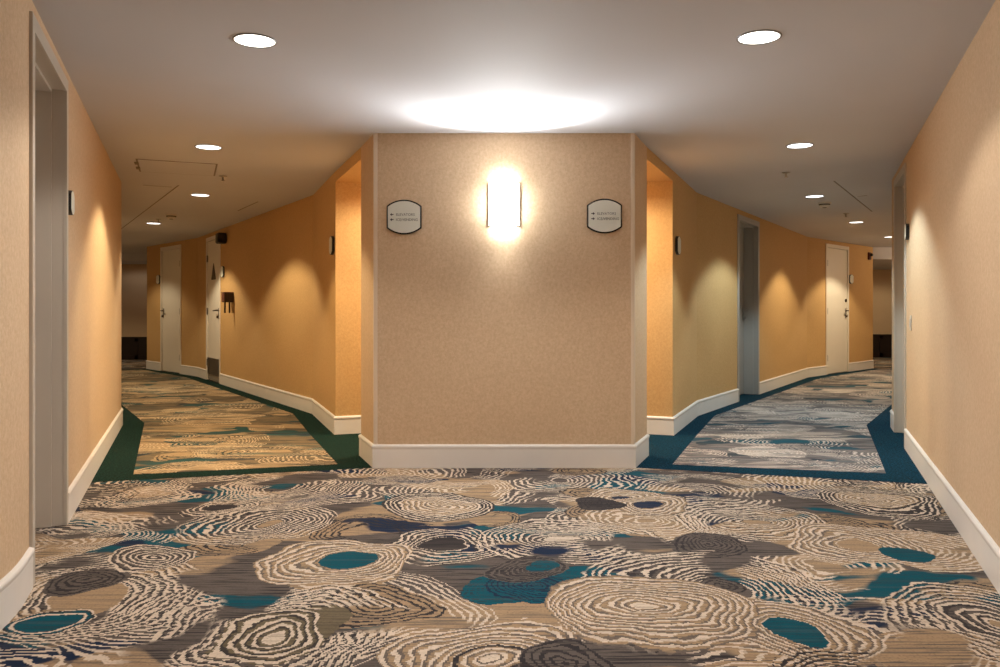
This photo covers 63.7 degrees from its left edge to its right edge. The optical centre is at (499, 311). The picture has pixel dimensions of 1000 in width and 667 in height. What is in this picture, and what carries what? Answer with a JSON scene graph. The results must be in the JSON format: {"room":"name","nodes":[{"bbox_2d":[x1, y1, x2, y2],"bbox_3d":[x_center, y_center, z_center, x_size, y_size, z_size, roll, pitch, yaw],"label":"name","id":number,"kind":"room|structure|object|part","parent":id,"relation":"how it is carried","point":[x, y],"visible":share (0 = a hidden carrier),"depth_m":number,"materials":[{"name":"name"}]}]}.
{"room":"hotel corridor","nodes":[
{"label":"hotel corridor","id":0,"kind":"room"},
{"bbox_2d":[121,264,146,336],"bbox_3d":[-8.700,-0.079,18.100,5.400,2.290,0.200,0,0,0],"label":"wall","id":1,"kind":"structure","parent":0,"point":[133,276],"depth_m":18.00,"materials":[{"name":"beige paint"}]},
{"bbox_2d":[121,337,146,359],"bbox_3d":[-8.809,0.811,17.975,4.182,0.510,0.050,0,0,0],"label":"cabinet","id":2,"kind":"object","parent":1,"relation":"attached to","point":[132,348],"depth_m":17.97,"materials":[{"name":"brown wood"}]},
{"bbox_2d":[121,253,146,263],"bbox_3d":[-8.824,-1.146,17.380,4.352,0.156,1.240,0,0,0],"label":"ceiling","id":3,"kind":"structure","parent":0,"point":[126,258],"depth_m":16.76,"materials":[{"name":"white paint"}]},
{"bbox_2d":[147,171,360,415],"bbox_3d":[-3.945,-0.079,12.432,1.786,2.290,12.512,0,0,-31],"label":"wall","id":4,"kind":"structure","parent":0,"point":[292,324],"depth_m":9.13,"materials":[{"name":"paint"}]},
{"bbox_2d":[156,275,159,283],"bbox_3d":[-6.202,-0.589,14.611,0.025,0.165,0.165,0,0,-42],"label":"plaque","id":5,"kind":"object","parent":4,"relation":"attached to","point":[157,276],"visible":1,"depth_m":14.58,"materials":[{"name":"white plastic"}]},
{"bbox_2d":[160,244,180,373],"bbox_3d":[-5.802,-0.050,14.180,0.118,2.223,0.974,0,0,-42],"label":"door","id":6,"kind":"structure","parent":4,"relation":"in","point":[170,256],"depth_m":14.21,"materials":[{"name":"beige paint"}]},
{"bbox_2d":[206,235,220,383],"bbox_3d":[-4.383,-0.050,12.302,0.118,2.223,0.943,0,0,-32],"label":"door","id":7,"kind":"structure","parent":4,"relation":"in","point":[213,250],"depth_m":12.32,"materials":[{"name":"beige paint"}]},
{"bbox_2d":[207,357,218,376],"bbox_3d":[-4.381,0.836,12.304,0.012,0.260,0.771,0,0,-32],"label":"kick plate","id":8,"kind":"object","parent":7,"relation":"attached to","point":[212,362],"depth_m":12.33,"materials":[{"name":"metal"}]},
{"bbox_2d":[211,263,215,279],"bbox_3d":[-4.379,-0.618,12.305,0.006,0.247,0.285,0,0,-32],"label":"restroom sign","id":9,"kind":"object","parent":7,"relation":"attached to","point":[213,277],"visible":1,"depth_m":12.30,"materials":[{"name":"black plastic"}]},
{"bbox_3d":[-4.377,1.010,12.306,0.004,0.072,0.791,0,0,-32],"label":"kick plate","id":10,"kind":"part","parent":7,"relation":"part of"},
{"bbox_2d":[215,233,226,243],"bbox_3d":[-4.008,-1.059,11.580,0.138,0.150,0.160,0,0,-32],"label":"wall speaker","id":11,"kind":"object","parent":4,"relation":"attached to","point":[220,238],"visible":1,"depth_m":11.52,"materials":[{"name":"black plastic"}]},
{"bbox_2d":[220,266,224,276],"bbox_3d":[-4.054,-0.589,11.759,0.025,0.165,0.165,0,0,-32],"label":"plaque","id":12,"kind":"object","parent":4,"relation":"attached to","point":[222,269],"visible":1,"depth_m":11.71,"materials":[{"name":"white plastic"}]},
{"bbox_2d":[221,292,233,312],"bbox_3d":[-3.822,-0.131,11.283,0.136,0.293,0.184,0,0,-32],"label":"wall box","id":13,"kind":"object","parent":4,"relation":"attached to","point":[225,296],"visible":1,"depth_m":11.21,"materials":[{"name":"brown wood"}]},
{"bbox_2d":[146,360,360,434],"bbox_3d":[-3.987,0.986,12.387,1.588,0.160,12.540,0,0,-32],"label":"baseboard","id":14,"kind":"structure","parent":4,"relation":"attached to","point":[351,424],"depth_m":9.09,"materials":[{"name":"white paint"}]},
{"bbox_2d":[329,236,334,254],"bbox_3d":[-1.488,-0.589,7.121,0.025,0.165,0.165,0,0,-20],"label":"plaque","id":15,"kind":"object","parent":4,"relation":"attached to","point":[331,239],"visible":1,"depth_m":7.05,"materials":[{"name":"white plastic"}]},
{"bbox_2d":[0,357,999,666],"bbox_3d":[0.600,1.124,8.275,24.800,0.123,22.050,0,0,0],"label":"floor","id":16,"kind":"structure","parent":0,"point":[361,567],"depth_m":3.57,"materials":[{"name":"carpet"}]},
{"bbox_2d":[0,0,999,579],"bbox_3d":[-2.528,-0.079,12.396,21.576,2.290,25.930,0,0,28],"label":"wall","id":17,"kind":"structure","parent":0,"point":[953,162],"depth_m":3.93,"materials":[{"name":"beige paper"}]},
{"bbox_2d":[29,11,67,584],"bbox_3d":[-2.108,-0.050,3.538,0.252,2.223,1.021,0,0,-21],"label":"door","id":18,"kind":"structure","parent":17,"relation":"in","point":[48,83],"depth_m":3.96,"materials":[{"name":"grey paint"}]},
{"bbox_2d":[0,407,122,630],"bbox_3d":[-5.256,0.986,8.197,2.524,0.160,22.844,0,0,-26],"label":"baseboard","id":19,"kind":"structure","parent":17,"relation":"attached to","point":[16,586],"depth_m":3.08,"materials":[{"name":"white paint"}]},
{"bbox_2d":[68,190,74,214],"bbox_3d":[-2.201,-0.559,4.124,0.025,0.125,0.125,0,0,-21],"label":"plaque","id":20,"kind":"object","parent":17,"relation":"attached to","point":[71,198],"visible":0.96,"depth_m":4.08,"materials":[{"name":"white plastic"}]},
{"bbox_2d":[894,163,905,432],"bbox_3d":[3.441,-0.050,6.663,0.252,2.223,0.946,0,0,21],"label":"door","id":21,"kind":"structure","parent":17,"relation":"in","point":[900,180],"depth_m":7.08,"materials":[{"name":"grey paint"}]},
{"bbox_2d":[904,224,908,239],"bbox_3d":[3.092,-0.609,6.121,0.025,0.125,0.125,0,0,21],"label":"plaque","id":22,"kind":"object","parent":17,"relation":"attached to","point":[906,226],"visible":1,"depth_m":6.08,"materials":[{"name":"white plastic"}]},
{"bbox_2d":[909,315,911,330],"bbox_3d":[3.031,0.081,5.946,0.012,0.114,0.072,0,0,21],"label":"light switch","id":23,"kind":"object","parent":17,"relation":"attached to","point":[910,319],"visible":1,"depth_m":5.93,"materials":[{"name":"white plastic"}]},
{"bbox_3d":[3.033,0.081,5.945,0.007,0.114,0.072,0,0,21],"label":"plate","id":24,"kind":"part","parent":23,"relation":"part of","materials":[{"name":"white plastic"}]},
{"bbox_2d":[890,409,999,594],"bbox_3d":[5.600,0.986,8.329,2.717,0.160,23.269,0,0,28],"label":"baseboard","id":25,"kind":"structure","parent":17,"relation":"attached to","point":[981,544],"depth_m":3.88,"materials":[{"name":"white paint"}]},
{"bbox_2d":[361,133,646,443],"bbox_3d":[0.029,-0.079,5.943,2.119,2.290,0.866,0,0,0],"label":"wall","id":26,"kind":"structure","parent":0,"point":[486,334],"depth_m":5.51,"materials":[{"name":"beige paint"}]},
{"bbox_2d":[373,133,376,444],"bbox_3d":[-0.855,-0.157,5.519,0.032,2.130,0.024,0,0,0],"label":"trim","id":27,"kind":"structure","parent":26,"relation":"attached to","point":[374,134],"depth_m":5.51,"materials":[{"name":"plastic"}]},
{"bbox_2d":[387,200,421,233],"bbox_3d":[-0.655,-0.648,5.500,0.238,0.236,0.018,0,0,0],"label":"direction sign","id":28,"kind":"object","parent":26,"relation":"attached to","point":[403,216],"visible":1,"depth_m":5.49,"materials":[{"name":"grey metal"}]},
{"bbox_2d":[358,434,649,467],"bbox_3d":[0.029,0.986,5.942,2.165,0.160,0.901,0,0,0],"label":"baseboard","id":29,"kind":"structure","parent":26,"relation":"attached to","point":[379,455],"depth_m":5.50,"materials":[{"name":"white paint"}]},
{"bbox_2d":[488,181,519,226],"bbox_3d":[0.028,-0.731,5.460,0.216,0.295,0.100,0,0,0],"label":"wall sconce","id":30,"kind":"object","parent":26,"relation":"attached to","point":[503,196],"visible":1,"depth_m":5.43,"materials":[{"name":"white glass"}]},
{"bbox_2d":[587,199,621,232],"bbox_3d":[0.714,-0.655,5.500,0.238,0.236,0.018,0,0,0],"label":"direction sign","id":31,"kind":"object","parent":26,"relation":"attached to","point":[603,215],"visible":1,"depth_m":5.49,"materials":[{"name":"grey metal"}]},
{"bbox_2d":[631,133,634,444],"bbox_3d":[0.912,-0.157,5.519,0.032,2.130,0.024,0,0,0],"label":"trim","id":32,"kind":"structure","parent":26,"relation":"attached to","point":[632,134],"depth_m":5.51,"materials":[{"name":"plastic"}]},
{"bbox_2d":[336,148,672,182],"bbox_3d":[0.030,-1.179,6.750,2.920,0.089,1.560,0,0,0],"label":"wall","id":33,"kind":"structure","parent":0,"point":[657,170],"depth_m":6.56,"materials":[{"name":"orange paint"}]},
{"bbox_2d":[32,0,994,252],"bbox_3d":[0.600,-1.284,8.275,24.800,0.120,22.050,0,0,0],"label":"ceiling","id":34,"kind":"structure","parent":0,"point":[858,81],"depth_m":4.33,"materials":[{"name":"white paint"}]},
{"bbox_2d":[121,185,178,228],"bbox_3d":[-4.349,-1.224,9.826,0.013,0.003,4.790,0,0,-31],"label":"trim","id":35,"kind":"structure","parent":34,"relation":"attached to","point":[177,185],"depth_m":9.24,"materials":[{"name":"metal"}]},
{"bbox_2d":[165,214,176,218],"bbox_3d":[-4.128,-1.194,10.108,0.144,0.061,0.144,0,0,0],"label":"smoke detector","id":36,"kind":"object","parent":34,"relation":"attached to","point":[169,216],"visible":1,"depth_m":10.06,"materials":[{"name":"white plastic"}]},
{"bbox_2d":[134,159,217,175],"bbox_3d":[-2.744,-1.220,6.827,0.638,0.008,0.620,0,0,-22],"label":"access hatch","id":37,"kind":"object","parent":34,"relation":"attached to","point":[144,165],"visible":1,"depth_m":6.79,"materials":[{"name":"white paint"}]},
{"bbox_2d":[190,194,209,196],"bbox_3d":[-3.136,-1.222,8.424,0.195,0.005,0.195,0,0,0],"label":"recessed light","id":38,"kind":"object","parent":34,"relation":"in","point":[198,195],"visible":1,"depth_m":8.43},
{"bbox_2d":[195,144,221,149],"bbox_3d":[-2.163,-1.222,5.973,0.195,0.005,0.195,0,0,0],"label":"recessed light","id":39,"kind":"object","parent":34,"relation":"in","point":[200,146],"visible":1,"depth_m":5.97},
{"bbox_2d":[232,33,276,47],"bbox_3d":[-1.105,-1.222,3.630,0.195,0.005,0.195,0,0,0],"label":"recessed light","id":40,"kind":"object","parent":34,"relation":"in","point":[252,40],"visible":1,"depth_m":3.62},
{"bbox_2d":[736,30,781,44],"bbox_3d":[1.154,-1.222,3.587,0.195,0.005,0.195,0,0,0],"label":"recessed light","id":41,"kind":"object","parent":34,"relation":"in","point":[757,37],"visible":1,"depth_m":3.58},
{"bbox_2d":[786,143,813,148],"bbox_3d":[2.204,-1.222,5.919,0.195,0.005,0.195,0,0,0],"label":"recessed light","id":42,"kind":"object","parent":34,"relation":"in","point":[795,145],"visible":1,"depth_m":5.91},
{"bbox_2d":[805,195,823,197],"bbox_3d":[3.328,-1.222,8.518,0.195,0.005,0.195,0,0,0],"label":"recessed light","id":43,"kind":"object","parent":34,"relation":"in","point":[809,196],"visible":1,"depth_m":8.50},
{"bbox_2d":[818,202,830,207],"bbox_3d":[3.628,-1.194,9.001,0.144,0.061,0.144,0,0,0],"label":"smoke detector","id":44,"kind":"object","parent":34,"relation":"attached to","point":[821,204],"visible":1,"depth_m":8.96,"materials":[{"name":"white plastic"}]},
{"bbox_2d":[834,181,872,211],"bbox_3d":[3.827,-1.224,8.665,0.013,0.003,2.684,0,0,32],"label":"trim","id":45,"kind":"structure","parent":34,"relation":"attached to","point":[834,181],"depth_m":8.45,"materials":[{"name":"grey metal"}]},
{"bbox_2d":[647,171,872,416],"bbox_3d":[4.375,-0.079,12.837,2.188,2.290,13.558,0,0,31],"label":"wall","id":46,"kind":"structure","parent":0,"point":[692,294],"depth_m":8.83,"materials":[{"name":"paint"}]},
{"bbox_2d":[675,236,680,254],"bbox_3d":[1.577,-0.589,7.132,0.025,0.165,0.165,0,0,22],"label":"plaque","id":47,"kind":"object","parent":46,"relation":"attached to","point":[677,238],"visible":1,"depth_m":7.08,"materials":[{"name":"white plastic"}]},
{"bbox_2d":[737,214,759,400],"bbox_3d":[2.989,-0.050,10.030,0.232,2.223,1.010,0,0,32],"label":"door","id":48,"kind":"structure","parent":46,"relation":"in","point":[748,230],"depth_m":10.38,"materials":[{"name":"grey paint"}]},
{"bbox_2d":[647,360,873,435],"bbox_3d":[4.416,0.986,12.790,2.000,0.160,13.586,0,0,31],"label":"baseboard","id":49,"kind":"structure","parent":46,"relation":"attached to","point":[657,425],"depth_m":8.85,"materials":[{"name":"white paint"}]},
{"bbox_2d":[826,243,848,374],"bbox_3d":[5.867,-0.050,13.989,0.118,2.223,1.005,0,0,44],"label":"door","id":50,"kind":"structure","parent":46,"relation":"in","point":[837,256],"depth_m":14.01,"materials":[{"name":"beige paint"}]},
{"bbox_2d":[849,274,853,283],"bbox_3d":[6.290,-0.589,14.415,0.025,0.165,0.165,0,0,44],"label":"plaque","id":51,"kind":"object","parent":46,"relation":"attached to","point":[851,277],"visible":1,"depth_m":14.39,"materials":[{"name":"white plastic"}]},
{"bbox_2d":[868,252,872,259],"bbox_3d":[6.923,-1.044,15.035,0.075,0.140,0.110,0,0,44],"label":"fire alarm strobe","id":52,"kind":"object","parent":46,"relation":"attached to","point":[870,254],"visible":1,"depth_m":15.01,"materials":[{"name":"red plastic"}]},
{"bbox_2d":[873,270,891,333],"bbox_3d":[9.550,-0.079,19.100,6.100,2.290,0.200,0,0,0],"label":"wall","id":53,"kind":"structure","parent":0,"point":[882,279],"depth_m":19.00,"materials":[{"name":"beige paint"}]},
{"bbox_2d":[873,334,891,356],"bbox_3d":[9.605,0.796,18.975,4.990,0.540,0.050,0,0,0],"label":"trim","id":54,"kind":"structure","parent":53,"relation":"attached to","point":[882,343],"depth_m":18.96,"materials":[{"name":"brown wood"}]},
{"bbox_2d":[873,247,891,269],"bbox_3d":[9.626,-1.112,17.120,5.149,0.225,3.760,0,0,0],"label":"ceiling","id":55,"kind":"structure","parent":0,"point":[882,256],"depth_m":15.24,"materials":[{"name":"white paint"}]}
]}

